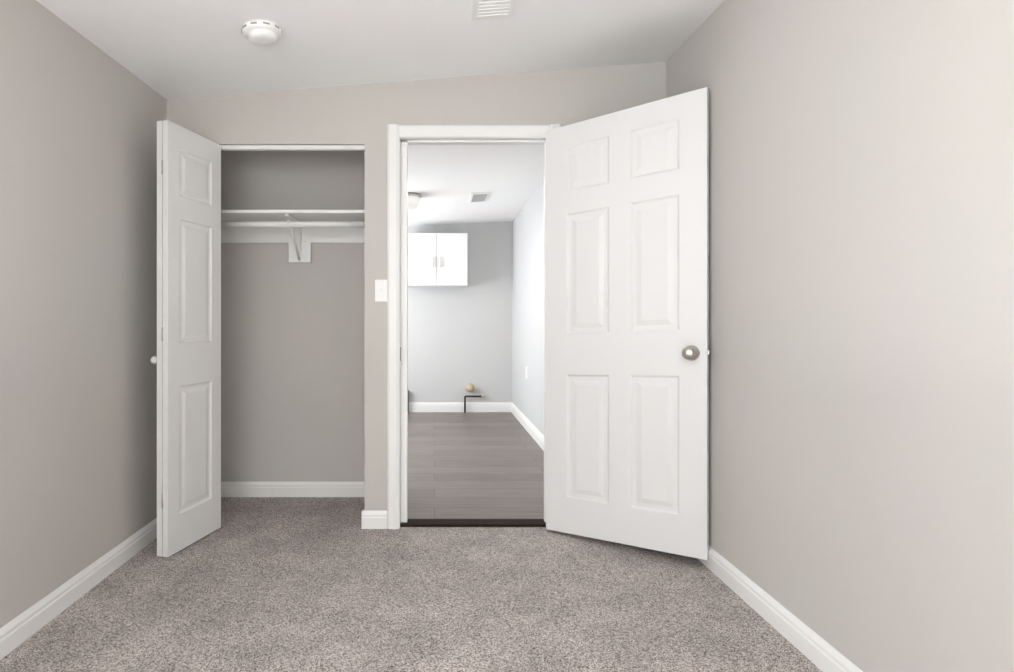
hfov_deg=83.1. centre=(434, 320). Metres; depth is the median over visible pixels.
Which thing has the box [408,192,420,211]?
dome ceiling light
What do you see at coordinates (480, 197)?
ceiling vent
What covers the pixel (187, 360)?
bifold closet door
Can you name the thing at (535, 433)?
baseboard
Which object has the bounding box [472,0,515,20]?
ceiling vent
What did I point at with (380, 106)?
wall
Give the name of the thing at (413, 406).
baseboard
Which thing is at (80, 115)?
wall
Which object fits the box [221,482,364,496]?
baseboard
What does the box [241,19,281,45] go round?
smoke detector
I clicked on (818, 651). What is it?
baseboard
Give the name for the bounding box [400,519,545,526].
threshold
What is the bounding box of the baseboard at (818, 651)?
[697,546,862,671]
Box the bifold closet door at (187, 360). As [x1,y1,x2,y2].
[150,120,220,556]
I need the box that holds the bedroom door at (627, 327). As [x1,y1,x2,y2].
[546,87,709,559]
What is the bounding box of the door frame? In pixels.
[387,124,561,528]
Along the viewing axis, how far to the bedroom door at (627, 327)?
2.61 m
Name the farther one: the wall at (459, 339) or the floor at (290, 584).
the wall at (459, 339)
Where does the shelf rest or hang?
attached to the wall at (292, 372)
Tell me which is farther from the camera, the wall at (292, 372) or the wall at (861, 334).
the wall at (292, 372)
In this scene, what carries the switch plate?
attached to the wall at (380, 106)
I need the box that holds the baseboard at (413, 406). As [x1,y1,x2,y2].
[409,402,509,411]
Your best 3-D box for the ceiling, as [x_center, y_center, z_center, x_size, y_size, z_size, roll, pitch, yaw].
[-0.203,-1.218,2.817,3.035,0.425,7.875,0,0,0]
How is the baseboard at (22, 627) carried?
attached to the wall at (80, 115)
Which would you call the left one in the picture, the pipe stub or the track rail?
the track rail
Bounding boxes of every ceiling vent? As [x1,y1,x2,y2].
[469,192,489,201]
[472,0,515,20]
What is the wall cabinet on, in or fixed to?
attached to the wall at (459, 339)
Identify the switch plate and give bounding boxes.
[375,280,386,301]
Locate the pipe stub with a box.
[464,383,484,412]
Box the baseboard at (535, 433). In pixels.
[510,402,543,450]
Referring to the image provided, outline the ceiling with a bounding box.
[36,0,724,226]
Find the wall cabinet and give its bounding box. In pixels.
[408,233,467,286]
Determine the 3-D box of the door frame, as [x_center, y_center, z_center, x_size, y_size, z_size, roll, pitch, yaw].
[0.205,0.029,2.981,0.897,2.077,0.154,0,0,0]
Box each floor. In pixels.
[0,497,821,671]
[408,412,543,518]
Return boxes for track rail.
[221,145,364,150]
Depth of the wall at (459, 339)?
6.63 m
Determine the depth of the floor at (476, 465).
4.12 m
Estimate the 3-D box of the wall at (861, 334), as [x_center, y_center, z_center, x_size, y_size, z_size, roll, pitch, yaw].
[1.255,-0.307,0.961,0.120,2.750,4.161,0,0,0]
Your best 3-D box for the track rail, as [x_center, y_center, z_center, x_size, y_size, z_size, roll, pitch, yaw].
[-0.762,-0.901,2.956,0.805,0.022,0.030,0,0,0]
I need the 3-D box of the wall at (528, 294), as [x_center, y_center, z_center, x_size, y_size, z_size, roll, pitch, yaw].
[0.970,-0.232,4.838,0.120,2.600,3.594,0,0,0]
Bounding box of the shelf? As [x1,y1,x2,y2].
[221,210,364,262]
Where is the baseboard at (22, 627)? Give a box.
[0,518,156,659]
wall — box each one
[0,0,166,627]
[167,61,665,510]
[221,151,364,481]
[408,222,511,401]
[512,182,543,434]
[666,0,1013,671]

